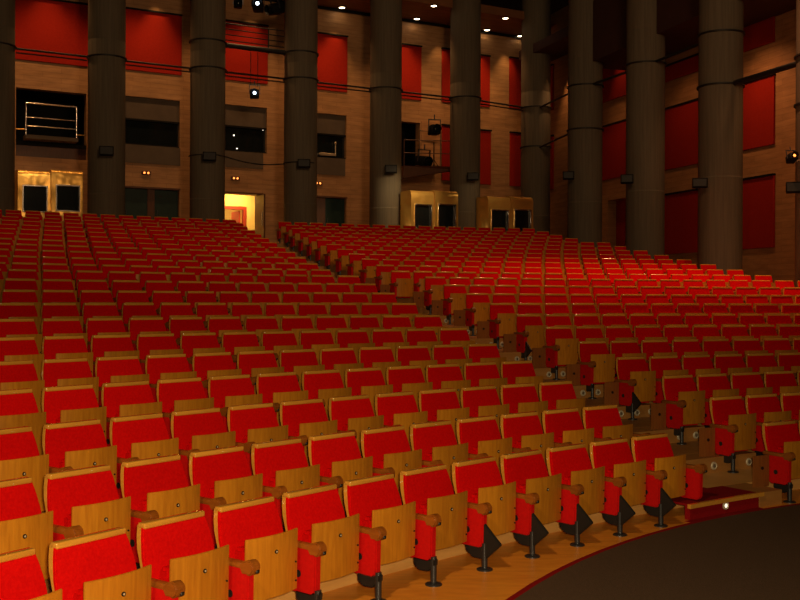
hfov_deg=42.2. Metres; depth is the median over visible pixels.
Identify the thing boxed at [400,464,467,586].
seat
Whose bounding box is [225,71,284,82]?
rail
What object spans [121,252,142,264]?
seat
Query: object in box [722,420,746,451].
seat cushion
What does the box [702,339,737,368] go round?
seat
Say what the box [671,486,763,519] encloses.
step
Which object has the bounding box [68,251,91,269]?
seat
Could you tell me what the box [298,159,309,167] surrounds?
wall speaker
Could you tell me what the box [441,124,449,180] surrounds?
wall panel
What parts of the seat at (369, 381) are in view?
backrest, seat panel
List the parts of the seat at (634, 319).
backrest, seat panel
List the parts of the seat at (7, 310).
backrest, seat panel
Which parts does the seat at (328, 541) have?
armrest, backrest, post, seat panel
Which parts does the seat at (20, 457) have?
backrest, seat panel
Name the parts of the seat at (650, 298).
backrest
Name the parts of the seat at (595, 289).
backrest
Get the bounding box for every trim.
[125,144,179,165]
[225,151,262,168]
[263,0,520,38]
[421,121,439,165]
[506,503,799,599]
[685,507,762,521]
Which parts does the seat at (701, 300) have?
backrest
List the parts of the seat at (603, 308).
backrest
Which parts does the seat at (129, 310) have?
backrest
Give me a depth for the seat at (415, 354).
12.48 m
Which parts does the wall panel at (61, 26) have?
rail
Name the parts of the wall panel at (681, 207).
rail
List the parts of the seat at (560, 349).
aisle panel, armrest, backrest, seat panel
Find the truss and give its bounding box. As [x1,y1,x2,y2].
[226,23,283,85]
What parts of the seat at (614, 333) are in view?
backrest, seat panel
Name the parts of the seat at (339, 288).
backrest, seat panel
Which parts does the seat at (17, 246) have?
backrest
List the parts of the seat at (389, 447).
armrest, backrest, seat panel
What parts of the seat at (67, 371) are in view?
backrest, seat panel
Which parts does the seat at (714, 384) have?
backrest, seat panel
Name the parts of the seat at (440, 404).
backrest, seat panel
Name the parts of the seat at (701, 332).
backrest, seat panel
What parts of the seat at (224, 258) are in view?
backrest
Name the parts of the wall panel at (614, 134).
rail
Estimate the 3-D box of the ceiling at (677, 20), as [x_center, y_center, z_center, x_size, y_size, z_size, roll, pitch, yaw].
[9.722,-8.658,26.395,2.050,1.950,17.287,0,0,-19]
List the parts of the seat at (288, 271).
backrest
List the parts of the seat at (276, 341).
backrest, seat panel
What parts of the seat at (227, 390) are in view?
armrest, backrest, seat panel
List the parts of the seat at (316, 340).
backrest, seat panel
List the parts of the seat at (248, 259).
backrest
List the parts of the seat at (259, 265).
backrest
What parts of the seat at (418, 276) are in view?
seat panel, backrest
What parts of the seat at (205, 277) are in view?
backrest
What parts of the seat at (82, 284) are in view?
backrest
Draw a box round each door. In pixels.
[15,170,50,219]
[49,170,82,221]
[125,186,180,219]
[225,191,264,237]
[317,195,346,225]
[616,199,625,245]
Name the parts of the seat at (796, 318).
backrest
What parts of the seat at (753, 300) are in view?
backrest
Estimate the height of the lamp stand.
0.928 m
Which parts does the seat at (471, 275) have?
backrest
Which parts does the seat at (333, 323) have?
backrest, seat panel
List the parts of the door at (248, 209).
frame, door, frame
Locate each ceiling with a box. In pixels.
[318,0,556,34]
[481,0,567,13]
[519,26,567,61]
[593,0,795,70]
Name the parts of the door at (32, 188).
pane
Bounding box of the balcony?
[401,139,449,178]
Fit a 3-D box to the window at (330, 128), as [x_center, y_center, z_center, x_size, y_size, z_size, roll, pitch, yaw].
[-2.595,-6.009,38.079,1.267,1.611,0.150,0,0,-28]
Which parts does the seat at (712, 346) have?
backrest, seat panel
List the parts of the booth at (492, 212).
pane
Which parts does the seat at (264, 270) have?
backrest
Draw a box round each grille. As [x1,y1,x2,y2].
[100,147,112,153]
[204,152,214,158]
[299,160,309,165]
[468,173,477,178]
[564,172,572,177]
[622,175,631,181]
[693,179,706,185]
[787,183,799,190]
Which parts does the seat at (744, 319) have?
backrest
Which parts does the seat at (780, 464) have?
aisle panel, armrest, backrest, post, seat panel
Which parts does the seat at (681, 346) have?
backrest, seat panel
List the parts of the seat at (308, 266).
backrest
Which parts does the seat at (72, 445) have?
armrest, backrest, seat panel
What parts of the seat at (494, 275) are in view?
backrest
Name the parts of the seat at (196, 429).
armrest, backrest, seat panel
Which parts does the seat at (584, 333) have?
backrest, seat panel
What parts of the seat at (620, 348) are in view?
backrest, seat panel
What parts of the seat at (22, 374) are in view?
backrest, seat panel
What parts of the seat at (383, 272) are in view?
aisle panel, backrest, seat panel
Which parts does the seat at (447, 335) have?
backrest, seat panel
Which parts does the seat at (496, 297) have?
backrest, seat panel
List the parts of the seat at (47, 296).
backrest, seat panel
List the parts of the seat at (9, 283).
backrest, seat panel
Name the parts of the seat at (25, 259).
backrest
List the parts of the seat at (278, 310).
backrest, seat panel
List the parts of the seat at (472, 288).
backrest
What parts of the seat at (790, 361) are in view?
backrest, seat panel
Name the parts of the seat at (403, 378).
backrest, seat panel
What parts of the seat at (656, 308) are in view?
backrest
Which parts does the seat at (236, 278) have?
backrest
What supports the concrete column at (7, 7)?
on the floor
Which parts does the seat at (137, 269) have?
backrest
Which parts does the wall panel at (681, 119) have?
rail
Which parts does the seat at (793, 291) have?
backrest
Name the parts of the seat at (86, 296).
backrest, seat panel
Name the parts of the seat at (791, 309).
backrest, seat panel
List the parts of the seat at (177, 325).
backrest, seat panel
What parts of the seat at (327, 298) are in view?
backrest, seat panel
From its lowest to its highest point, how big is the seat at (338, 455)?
0.744 m
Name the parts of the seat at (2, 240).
backrest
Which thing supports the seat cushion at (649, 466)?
on the seat at (668, 476)
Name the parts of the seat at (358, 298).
backrest, seat panel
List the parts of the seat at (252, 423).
armrest, backrest, seat panel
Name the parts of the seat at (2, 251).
backrest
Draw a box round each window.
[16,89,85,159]
[125,96,178,147]
[225,105,265,152]
[317,113,345,158]
[401,123,415,165]
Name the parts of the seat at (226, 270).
backrest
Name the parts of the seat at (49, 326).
backrest, seat panel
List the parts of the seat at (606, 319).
backrest, seat panel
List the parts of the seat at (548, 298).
backrest, seat panel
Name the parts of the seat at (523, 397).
backrest, seat panel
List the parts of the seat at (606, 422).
armrest, backrest, seat panel, armrest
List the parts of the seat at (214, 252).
backrest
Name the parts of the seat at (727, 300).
backrest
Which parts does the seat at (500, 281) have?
backrest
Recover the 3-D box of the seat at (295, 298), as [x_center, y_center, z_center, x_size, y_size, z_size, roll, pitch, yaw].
[-1.612,0.243,16.421,0.591,0.744,0.445,0,0,-34]
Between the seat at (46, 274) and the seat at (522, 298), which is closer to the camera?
the seat at (46, 274)
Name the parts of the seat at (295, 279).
backrest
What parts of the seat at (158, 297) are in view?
backrest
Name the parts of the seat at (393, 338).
backrest, seat panel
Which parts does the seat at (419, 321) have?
backrest, seat panel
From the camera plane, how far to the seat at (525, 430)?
9.30 m
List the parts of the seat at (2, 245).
backrest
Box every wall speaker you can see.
[99,146,113,155]
[203,152,215,160]
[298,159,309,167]
[385,165,396,172]
[467,172,478,180]
[563,171,573,179]
[621,174,632,183]
[692,178,707,187]
[786,181,799,193]
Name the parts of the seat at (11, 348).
backrest, seat panel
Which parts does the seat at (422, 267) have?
backrest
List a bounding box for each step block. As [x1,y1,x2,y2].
[440,315,453,324]
[443,326,476,335]
[470,338,503,347]
[499,351,531,360]
[534,366,565,378]
[573,383,603,397]
[586,403,650,418]
[633,425,704,442]
[675,451,755,473]
[726,483,781,506]
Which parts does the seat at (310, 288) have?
seat panel, backrest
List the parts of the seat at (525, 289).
backrest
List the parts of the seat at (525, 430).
armrest, backrest, seat panel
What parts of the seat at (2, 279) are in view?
seat panel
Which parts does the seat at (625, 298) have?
backrest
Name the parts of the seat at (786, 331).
backrest, seat panel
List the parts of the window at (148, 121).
frame, pane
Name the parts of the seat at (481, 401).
backrest, seat panel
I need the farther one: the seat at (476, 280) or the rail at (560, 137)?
the rail at (560, 137)
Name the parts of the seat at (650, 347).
backrest, seat panel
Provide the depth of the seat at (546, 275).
23.07 m
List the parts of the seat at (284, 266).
backrest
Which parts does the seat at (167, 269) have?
backrest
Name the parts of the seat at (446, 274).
backrest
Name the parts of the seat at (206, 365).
armrest, backrest, seat panel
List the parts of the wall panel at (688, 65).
rail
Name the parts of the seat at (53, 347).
backrest, seat panel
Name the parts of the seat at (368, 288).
backrest, seat panel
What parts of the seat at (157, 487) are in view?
armrest, backrest, seat panel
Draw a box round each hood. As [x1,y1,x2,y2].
[251,88,258,95]
[253,0,261,6]
[264,5,271,14]
[423,157,432,165]
[432,124,441,132]
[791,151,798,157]
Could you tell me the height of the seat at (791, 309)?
0.744 m
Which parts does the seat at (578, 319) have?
backrest, seat panel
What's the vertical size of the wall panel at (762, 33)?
0.835 m
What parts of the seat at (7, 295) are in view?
backrest, seat panel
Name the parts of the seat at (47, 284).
backrest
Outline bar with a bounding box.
[225,43,284,54]
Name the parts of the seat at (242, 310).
backrest, seat panel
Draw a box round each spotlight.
[234,0,241,8]
[249,81,259,98]
[251,0,264,12]
[264,0,284,15]
[415,144,432,165]
[428,115,441,135]
[785,147,798,163]
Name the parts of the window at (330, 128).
pane, frame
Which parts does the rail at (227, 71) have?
rod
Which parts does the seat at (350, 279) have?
backrest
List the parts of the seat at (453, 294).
aisle panel, armrest, backrest, seat panel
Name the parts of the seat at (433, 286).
aisle panel, backrest, seat panel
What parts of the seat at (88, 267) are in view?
backrest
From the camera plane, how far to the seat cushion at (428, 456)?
8.48 m
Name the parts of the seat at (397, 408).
backrest, seat panel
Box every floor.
[41,417,703,512]
[45,441,754,593]
[266,468,799,599]
[277,243,614,252]
[285,247,614,254]
[286,251,314,255]
[296,256,675,263]
[307,261,697,268]
[318,266,346,271]
[322,489,799,599]
[331,272,347,277]
[397,299,412,302]
[417,306,428,313]
[543,378,565,381]
[577,397,654,405]
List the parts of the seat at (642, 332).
backrest, seat panel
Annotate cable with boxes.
[188,154,313,164]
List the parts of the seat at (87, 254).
backrest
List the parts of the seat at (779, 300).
backrest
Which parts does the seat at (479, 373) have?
backrest, seat panel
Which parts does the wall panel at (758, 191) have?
rail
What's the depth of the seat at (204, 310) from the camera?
14.41 m
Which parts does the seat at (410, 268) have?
backrest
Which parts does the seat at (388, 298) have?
backrest, seat panel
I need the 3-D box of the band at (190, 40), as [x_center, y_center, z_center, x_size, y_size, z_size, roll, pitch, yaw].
[-6.203,-8.303,33.468,1.210,0.040,1.210,0,0,0]
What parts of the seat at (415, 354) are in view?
backrest, seat panel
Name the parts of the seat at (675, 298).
backrest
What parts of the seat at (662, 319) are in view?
backrest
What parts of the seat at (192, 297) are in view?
backrest, seat panel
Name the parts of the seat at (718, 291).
backrest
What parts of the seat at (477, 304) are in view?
aisle panel, armrest, backrest, seat panel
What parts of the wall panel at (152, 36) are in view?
rail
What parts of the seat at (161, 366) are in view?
armrest, backrest, seat panel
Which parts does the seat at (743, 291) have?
backrest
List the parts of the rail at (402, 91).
rod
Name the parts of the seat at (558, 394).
backrest, seat panel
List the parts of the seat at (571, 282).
backrest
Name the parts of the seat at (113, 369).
backrest, seat panel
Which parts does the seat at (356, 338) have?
backrest, seat panel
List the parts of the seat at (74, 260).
backrest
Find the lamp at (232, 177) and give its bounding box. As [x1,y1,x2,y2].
[231,176,239,179]
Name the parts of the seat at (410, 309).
backrest, seat panel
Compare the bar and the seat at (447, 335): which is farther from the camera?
the bar
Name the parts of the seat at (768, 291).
backrest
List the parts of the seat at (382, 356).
backrest, seat panel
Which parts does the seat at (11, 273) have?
backrest, seat panel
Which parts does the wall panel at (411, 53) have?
rail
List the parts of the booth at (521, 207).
pane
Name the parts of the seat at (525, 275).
backrest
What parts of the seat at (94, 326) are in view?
backrest, seat panel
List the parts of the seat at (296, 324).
backrest, seat panel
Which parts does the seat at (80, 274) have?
backrest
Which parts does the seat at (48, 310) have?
backrest, seat panel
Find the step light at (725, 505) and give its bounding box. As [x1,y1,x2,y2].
[723,502,728,509]
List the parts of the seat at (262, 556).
armrest, backrest, seat panel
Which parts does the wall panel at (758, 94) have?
rail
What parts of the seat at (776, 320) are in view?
backrest, seat panel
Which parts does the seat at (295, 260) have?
backrest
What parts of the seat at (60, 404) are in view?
backrest, seat panel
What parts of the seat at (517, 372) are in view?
backrest, seat panel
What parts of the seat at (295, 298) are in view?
backrest, seat panel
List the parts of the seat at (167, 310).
backrest, seat panel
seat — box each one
[0,238,14,250]
[0,243,13,257]
[0,248,11,263]
[0,255,10,269]
[0,262,7,278]
[0,269,4,289]
[0,303,41,333]
[0,319,41,353]
[0,337,43,379]
[0,360,44,411]
[0,388,45,454]
[0,426,48,511]
[0,477,52,579]
[0,547,61,599]
[1,289,40,316]
[4,278,40,301]
[7,269,40,289]
[11,262,40,279]
[12,255,40,271]
[13,249,39,264]
[15,243,39,257]
[16,238,39,251]
[40,239,64,253]
[40,244,65,263]
[40,250,67,270]
[41,256,68,278]
[41,263,67,282]
[41,270,74,293]
[41,279,76,305]
[41,290,79,315]
[41,303,82,329]
[41,318,87,345]
[41,358,98,400]
[42,335,92,376]
[42,384,106,437]
[42,419,116,511]
[44,465,130,578]
[49,527,151,599]
[66,240,89,257]
[66,245,91,263]
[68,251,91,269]
[70,257,94,275]
[72,264,97,286]
[75,270,107,296]
[77,279,111,301]
[79,290,116,315]
[82,303,122,332]
[86,318,129,351]
[91,334,138,376]
[92,246,113,262]
[95,252,117,268]
[95,356,148,406]
[98,258,121,270]
[101,265,125,280]
[101,380,161,446]
[108,271,135,290]
[110,413,178,498]
[111,280,141,301]
[116,290,151,315]
[117,247,138,259]
[120,454,199,568]
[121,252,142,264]
[122,303,160,331]
[125,259,147,270]
[128,317,170,350]
[129,265,153,279]
[137,333,182,373]
[137,510,228,599]
[139,272,166,290]
[141,248,162,258]
[145,280,174,301]
[145,354,196,401]
[146,253,167,265]
[151,259,173,271]
[152,291,186,315]
[157,266,180,280]
[157,377,213,438]
[159,303,196,330]
[165,248,185,259]
[169,317,209,348]
[170,272,196,290]
[171,254,191,265]
[171,407,235,486]
[177,260,199,271]
[177,281,205,301]
[180,332,224,371]
[184,266,206,280]
[186,291,219,314]
[188,249,208,259]
[189,446,262,548]
[192,352,241,397]
[195,255,215,266]
[196,303,232,329]
[199,273,225,290]
[202,261,223,272]
[208,281,235,301]
[208,316,246,347]
[208,374,261,431]
[210,267,232,281]
[211,250,230,260]
[214,496,297,599]
[218,255,238,266]
[219,291,251,314]
[222,331,264,368]
[227,261,247,272]
[227,403,287,475]
[228,273,253,290]
[231,303,266,329]
[236,268,258,281]
[237,350,283,393]
[239,282,265,301]
[242,256,261,267]
[245,316,282,345]
[251,262,271,273]
[251,292,282,314]
[251,438,319,524]
[256,274,280,291]
[256,372,307,425]
[261,268,283,281]
[261,331,302,366]
[265,256,284,267]
[265,303,298,328]
[268,282,294,301]
[275,262,295,274]
[279,349,324,390]
[280,398,336,465]
[281,316,317,344]
[282,292,313,313]
[282,484,358,599]
[284,274,308,291]
[286,269,309,282]
[287,257,306,268]
[297,283,322,301]
[297,303,330,328]
[298,263,317,281]
[299,330,339,364]
[302,369,351,420]
[308,431,372,511]
[310,269,330,282]
[311,275,334,291]
[312,292,339,313]
[315,315,351,343]
[320,347,363,387]
[325,283,350,302]
[329,303,361,327]
[329,395,383,457]
[336,329,374,362]
[337,275,360,291]
[342,292,368,313]
[344,473,415,599]
[345,367,392,415]
[349,315,383,342]
[353,283,377,302]
[359,346,400,384]
[360,303,392,326]
[361,425,421,500]
[366,265,394,292]
[371,292,396,313]
[371,329,408,361]
[375,391,427,450]
[380,271,413,299]
[381,315,415,341]
[386,365,432,411]
[391,303,421,326]
[396,345,436,382]
[397,265,416,298]
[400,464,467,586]
[405,328,442,359]
[410,420,467,490]
[413,271,432,291]
[413,277,446,314]
[413,315,446,340]
[419,265,437,276]
[419,388,468,444]
[426,363,470,407]
[432,284,466,324]
[432,344,471,379]
[435,271,454,283]
[439,328,474,358]
[440,266,458,276]
[449,277,470,292]
[452,456,515,571]
[454,293,489,335]
[456,415,511,482]
[457,272,476,284]
[460,385,508,438]
[464,362,507,404]
[467,343,505,377]
[468,285,491,302]
[473,277,494,292]
[477,303,518,348]
[479,272,498,284]
[492,293,516,312]
[494,285,517,302]
[497,278,518,293]
[500,411,553,474]
[500,449,561,558]
[501,272,520,284]
[501,360,542,401]
[501,383,547,433]
[503,314,546,359]
[516,303,545,324]
[518,293,544,312]
[519,285,543,302]
[521,278,543,293]
[523,273,543,285]
[532,326,578,379]
[539,381,585,427]
[542,408,593,467]
[543,285,568,302]
[544,273,565,283]
[544,278,567,293]
[544,294,571,312]
[544,303,573,324]
[544,314,575,337]
[546,443,604,546]
[566,341,614,398]
[567,278,591,293]
[568,286,593,302]
[570,294,596,312]
[571,303,599,322]
[573,314,603,337]
[575,326,608,361]
[583,404,650,468]
[590,438,645,536]
[591,279,614,292]
[592,286,617,302]
[595,294,621,312]
[598,303,626,324]
[601,314,631,337]
[604,326,637,353]
[604,356,655,419]
[610,340,645,378]
[614,279,637,293]
[616,286,638,302]
[620,294,647,312]
[624,303,652,324]
[629,314,659,336]
[631,433,707,527]
[634,326,666,352]
[637,279,657,293]
[640,286,661,302]
[641,340,676,370]
[646,294,668,312]
[649,355,687,402]
[651,303,679,323]
[651,374,704,444]
[657,314,687,336]
[660,279,680,293]
[663,325,695,351]
[664,286,685,302]
[671,294,697,312]
[672,339,707,369]
[677,303,705,323]
[682,280,703,293]
[682,354,720,390]
[684,314,714,336]
[688,287,709,302]
[692,325,724,351]
[696,295,722,312]
[696,373,738,427]
[699,395,755,472]
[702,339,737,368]
[703,304,731,323]
[712,287,733,302]
[712,314,741,335]
[714,354,751,388]
[720,295,746,312]
[721,325,753,350]
[729,304,757,323]
[730,372,772,413]
[733,338,767,367]
[736,287,757,302]
[739,314,769,335]
[745,295,771,312]
[745,393,790,455]
[746,353,783,387]
[749,325,781,350]
[753,420,799,503]
[755,304,783,323]
[759,287,781,302]
[763,338,797,366]
[764,371,799,410]
[766,314,796,335]
[770,295,793,312]
[777,352,799,385]
[778,325,799,349]
[780,392,799,434]
[781,304,799,323]
[783,287,799,303]
[792,338,799,351]
[793,314,799,324]
[795,295,799,303]
[797,370,799,385]
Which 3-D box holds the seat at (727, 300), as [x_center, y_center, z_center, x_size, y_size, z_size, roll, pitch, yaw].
[6.499,0.269,20.137,0.591,0.744,0.445,0,0,-15]
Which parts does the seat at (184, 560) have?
armrest, backrest, seat panel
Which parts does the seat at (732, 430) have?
aisle panel, armrest, backrest, post, seat panel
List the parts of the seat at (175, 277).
backrest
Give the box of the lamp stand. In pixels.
[433,143,437,165]
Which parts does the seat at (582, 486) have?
backrest, armrest, post, seat panel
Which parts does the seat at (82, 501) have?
armrest, backrest, seat panel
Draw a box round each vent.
[693,431,698,438]
[711,462,716,469]
[746,458,751,465]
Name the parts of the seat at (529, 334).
aisle panel, armrest, backrest, seat panel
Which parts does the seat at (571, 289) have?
backrest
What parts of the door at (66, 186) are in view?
pane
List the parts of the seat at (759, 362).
backrest, seat panel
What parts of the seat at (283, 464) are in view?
armrest, backrest, seat panel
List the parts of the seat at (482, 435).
armrest, backrest, seat panel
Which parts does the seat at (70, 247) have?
backrest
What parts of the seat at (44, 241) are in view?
backrest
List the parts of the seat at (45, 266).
backrest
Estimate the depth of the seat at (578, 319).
16.67 m
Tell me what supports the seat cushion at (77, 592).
on the seat at (100, 565)
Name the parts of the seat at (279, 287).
seat panel, backrest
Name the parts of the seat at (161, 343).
backrest, seat panel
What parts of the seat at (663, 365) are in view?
backrest, seat panel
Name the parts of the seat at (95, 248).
backrest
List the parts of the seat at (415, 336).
backrest, seat panel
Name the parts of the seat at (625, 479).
backrest, armrest, post, seat panel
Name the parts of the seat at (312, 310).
backrest, seat panel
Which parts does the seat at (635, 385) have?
aisle panel, armrest, post, backrest, seat panel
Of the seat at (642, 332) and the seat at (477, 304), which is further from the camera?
the seat at (477, 304)
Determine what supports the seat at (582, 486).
on the floor at (755, 555)
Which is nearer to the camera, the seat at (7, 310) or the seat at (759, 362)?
the seat at (7, 310)
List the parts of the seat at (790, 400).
backrest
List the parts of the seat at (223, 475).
armrest, backrest, seat panel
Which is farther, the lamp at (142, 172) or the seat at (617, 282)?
the lamp at (142, 172)
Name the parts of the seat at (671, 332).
backrest, seat panel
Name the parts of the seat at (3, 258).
backrest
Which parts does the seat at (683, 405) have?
aisle panel, armrest, backrest, post, seat panel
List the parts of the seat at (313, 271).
backrest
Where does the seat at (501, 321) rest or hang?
on the floor
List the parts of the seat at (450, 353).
backrest, seat panel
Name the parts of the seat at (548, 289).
backrest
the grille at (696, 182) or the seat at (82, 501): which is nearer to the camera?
the seat at (82, 501)
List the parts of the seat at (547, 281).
backrest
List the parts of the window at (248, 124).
pane, frame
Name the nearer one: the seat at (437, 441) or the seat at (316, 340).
the seat at (437, 441)
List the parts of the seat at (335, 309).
backrest, seat panel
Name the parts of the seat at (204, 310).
backrest, seat panel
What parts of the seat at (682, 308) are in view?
backrest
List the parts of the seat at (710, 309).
backrest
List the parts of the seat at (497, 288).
backrest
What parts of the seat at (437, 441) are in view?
armrest, backrest, seat panel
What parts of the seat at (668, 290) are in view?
backrest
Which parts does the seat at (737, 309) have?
backrest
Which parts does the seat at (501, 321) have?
aisle panel, armrest, backrest, seat panel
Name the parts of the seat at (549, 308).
backrest, seat panel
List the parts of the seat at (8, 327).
backrest, seat panel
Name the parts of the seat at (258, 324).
backrest, seat panel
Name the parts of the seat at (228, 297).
backrest, seat panel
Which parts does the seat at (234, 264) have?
backrest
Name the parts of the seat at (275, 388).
armrest, backrest, seat panel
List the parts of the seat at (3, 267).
backrest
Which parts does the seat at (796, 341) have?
backrest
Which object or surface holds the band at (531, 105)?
attached to the concrete column at (536, 24)
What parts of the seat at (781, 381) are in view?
backrest, seat panel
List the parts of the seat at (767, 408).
backrest, seat panel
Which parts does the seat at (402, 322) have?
backrest, seat panel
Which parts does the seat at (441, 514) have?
backrest, armrest, post, seat panel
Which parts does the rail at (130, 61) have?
rod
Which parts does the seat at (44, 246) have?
backrest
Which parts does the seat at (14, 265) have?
backrest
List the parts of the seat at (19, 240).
backrest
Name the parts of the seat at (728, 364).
backrest, seat panel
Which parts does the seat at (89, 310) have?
backrest, seat panel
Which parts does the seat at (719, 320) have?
backrest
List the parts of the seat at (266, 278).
backrest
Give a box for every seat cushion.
[59,459,64,467]
[64,514,71,526]
[73,588,83,599]
[125,450,130,458]
[139,500,146,511]
[160,565,169,581]
[186,442,191,449]
[207,487,214,498]
[235,545,244,560]
[242,435,247,442]
[268,477,282,524]
[294,429,299,436]
[302,529,311,542]
[325,468,345,511]
[342,424,347,430]
[363,515,371,527]
[377,460,402,500]
[388,419,393,425]
[418,503,426,514]
[425,453,431,460]
[431,415,436,420]
[469,493,477,503]
[471,447,502,482]
[515,441,520,447]
[517,484,525,493]
[556,436,562,442]
[562,476,570,484]
[587,359,604,383]
[596,432,602,437]
[605,469,613,477]
[646,463,654,470]
[673,396,697,425]
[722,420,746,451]
[776,446,798,479]
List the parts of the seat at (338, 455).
armrest, backrest, seat panel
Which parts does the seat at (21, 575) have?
backrest, seat panel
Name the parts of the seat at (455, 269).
backrest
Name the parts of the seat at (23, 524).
backrest, seat panel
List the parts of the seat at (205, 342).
armrest, backrest, seat panel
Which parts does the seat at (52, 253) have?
backrest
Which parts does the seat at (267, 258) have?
backrest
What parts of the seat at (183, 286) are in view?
backrest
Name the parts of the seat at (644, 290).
backrest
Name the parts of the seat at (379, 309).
backrest, seat panel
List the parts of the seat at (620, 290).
backrest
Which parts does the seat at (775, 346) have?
backrest, seat panel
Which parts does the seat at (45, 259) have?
backrest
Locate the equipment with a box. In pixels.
[319,142,336,156]
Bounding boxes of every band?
[0,41,16,49]
[86,54,126,60]
[189,38,226,45]
[189,65,226,72]
[283,50,318,55]
[283,76,318,82]
[369,86,402,90]
[449,95,481,99]
[520,105,551,109]
[520,145,551,148]
[566,127,603,132]
[567,83,603,89]
[625,60,666,67]
[697,29,744,38]
[697,82,744,90]
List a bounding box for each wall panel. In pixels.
[15,0,87,66]
[125,7,182,75]
[225,19,268,83]
[317,32,347,92]
[317,157,344,175]
[402,43,422,100]
[441,47,449,102]
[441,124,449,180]
[480,54,490,106]
[480,129,491,184]
[509,56,520,108]
[509,131,520,186]
[550,135,553,189]
[602,119,625,180]
[603,69,625,102]
[664,188,697,254]
[665,53,697,81]
[665,98,697,169]
[743,16,774,52]
[743,74,775,150]
[743,173,775,248]
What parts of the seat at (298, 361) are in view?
backrest, seat panel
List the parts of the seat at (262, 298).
backrest, seat panel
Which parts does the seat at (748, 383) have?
backrest, seat panel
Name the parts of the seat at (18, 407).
backrest, seat panel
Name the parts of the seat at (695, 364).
backrest, seat panel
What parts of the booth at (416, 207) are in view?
pane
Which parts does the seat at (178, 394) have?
armrest, backrest, seat panel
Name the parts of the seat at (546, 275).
backrest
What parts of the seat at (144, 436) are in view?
armrest, backrest, seat panel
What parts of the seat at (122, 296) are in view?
backrest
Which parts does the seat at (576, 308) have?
backrest, seat panel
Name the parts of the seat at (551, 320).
backrest, seat panel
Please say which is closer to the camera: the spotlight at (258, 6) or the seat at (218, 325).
the seat at (218, 325)
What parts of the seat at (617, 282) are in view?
backrest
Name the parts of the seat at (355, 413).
armrest, backrest, seat panel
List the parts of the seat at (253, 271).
backrest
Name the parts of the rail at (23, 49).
rod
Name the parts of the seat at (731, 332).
backrest, seat panel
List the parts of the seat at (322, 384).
backrest, seat panel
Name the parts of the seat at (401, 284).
aisle panel, backrest, seat panel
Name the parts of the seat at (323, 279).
backrest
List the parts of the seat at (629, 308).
backrest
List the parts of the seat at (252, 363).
armrest, backrest, seat panel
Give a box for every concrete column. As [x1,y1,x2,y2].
[0,0,14,215]
[87,0,125,221]
[190,0,225,221]
[284,0,317,243]
[369,0,401,227]
[450,0,480,229]
[521,0,550,234]
[567,0,602,249]
[625,0,664,262]
[698,0,743,274]
[795,0,799,286]
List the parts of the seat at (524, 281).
backrest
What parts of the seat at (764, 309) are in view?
backrest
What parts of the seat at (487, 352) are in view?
backrest, seat panel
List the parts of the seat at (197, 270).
backrest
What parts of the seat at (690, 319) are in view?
backrest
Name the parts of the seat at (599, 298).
backrest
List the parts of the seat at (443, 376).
backrest, seat panel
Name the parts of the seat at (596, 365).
aisle panel, armrest, post, backrest, seat panel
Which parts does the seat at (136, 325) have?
backrest, seat panel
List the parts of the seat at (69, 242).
backrest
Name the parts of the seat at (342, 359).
backrest, seat panel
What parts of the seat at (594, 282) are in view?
backrest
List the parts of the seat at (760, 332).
backrest, seat panel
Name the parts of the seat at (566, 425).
armrest, backrest, seat panel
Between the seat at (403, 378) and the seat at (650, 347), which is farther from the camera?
the seat at (650, 347)
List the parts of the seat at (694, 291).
backrest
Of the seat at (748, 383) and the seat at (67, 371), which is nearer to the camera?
the seat at (67, 371)
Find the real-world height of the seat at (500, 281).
0.744 m
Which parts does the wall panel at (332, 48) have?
rail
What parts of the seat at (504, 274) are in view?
backrest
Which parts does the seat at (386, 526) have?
armrest, backrest, post, seat panel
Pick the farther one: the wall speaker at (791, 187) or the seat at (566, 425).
the wall speaker at (791, 187)
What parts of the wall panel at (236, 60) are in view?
rail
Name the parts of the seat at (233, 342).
armrest, backrest, seat panel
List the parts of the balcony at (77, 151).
post, balcony railing, rail, rail, rail, post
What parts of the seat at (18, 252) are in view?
backrest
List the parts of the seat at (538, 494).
backrest, armrest, post, seat panel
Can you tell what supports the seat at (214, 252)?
on the floor
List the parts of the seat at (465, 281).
backrest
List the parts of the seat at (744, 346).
backrest, seat panel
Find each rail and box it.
[16,48,86,60]
[126,60,189,72]
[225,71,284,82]
[317,82,370,91]
[402,91,451,100]
[481,100,522,110]
[539,93,567,107]
[539,133,567,147]
[593,71,625,84]
[656,43,697,62]
[733,61,795,85]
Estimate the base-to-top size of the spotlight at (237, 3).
0.545 m
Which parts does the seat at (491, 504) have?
backrest, armrest, post, seat panel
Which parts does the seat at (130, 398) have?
backrest, seat panel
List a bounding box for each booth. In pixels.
[400,190,433,228]
[430,190,457,228]
[476,196,510,230]
[507,196,532,232]
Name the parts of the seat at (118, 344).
backrest, seat panel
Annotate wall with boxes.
[15,0,520,242]
[550,5,795,286]
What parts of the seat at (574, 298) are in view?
backrest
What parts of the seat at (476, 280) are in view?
backrest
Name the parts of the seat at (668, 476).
backrest, armrest, post, seat panel, armrest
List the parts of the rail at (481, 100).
rod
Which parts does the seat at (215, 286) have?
backrest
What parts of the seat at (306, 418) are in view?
armrest, backrest, seat panel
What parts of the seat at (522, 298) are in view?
backrest, seat panel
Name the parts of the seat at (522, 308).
backrest, seat panel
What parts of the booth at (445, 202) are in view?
pane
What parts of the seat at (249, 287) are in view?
seat panel, backrest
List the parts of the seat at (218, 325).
backrest, seat panel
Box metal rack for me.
[419,130,440,165]
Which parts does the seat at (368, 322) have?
backrest, seat panel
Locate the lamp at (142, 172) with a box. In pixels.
[141,171,150,174]
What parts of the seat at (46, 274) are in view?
backrest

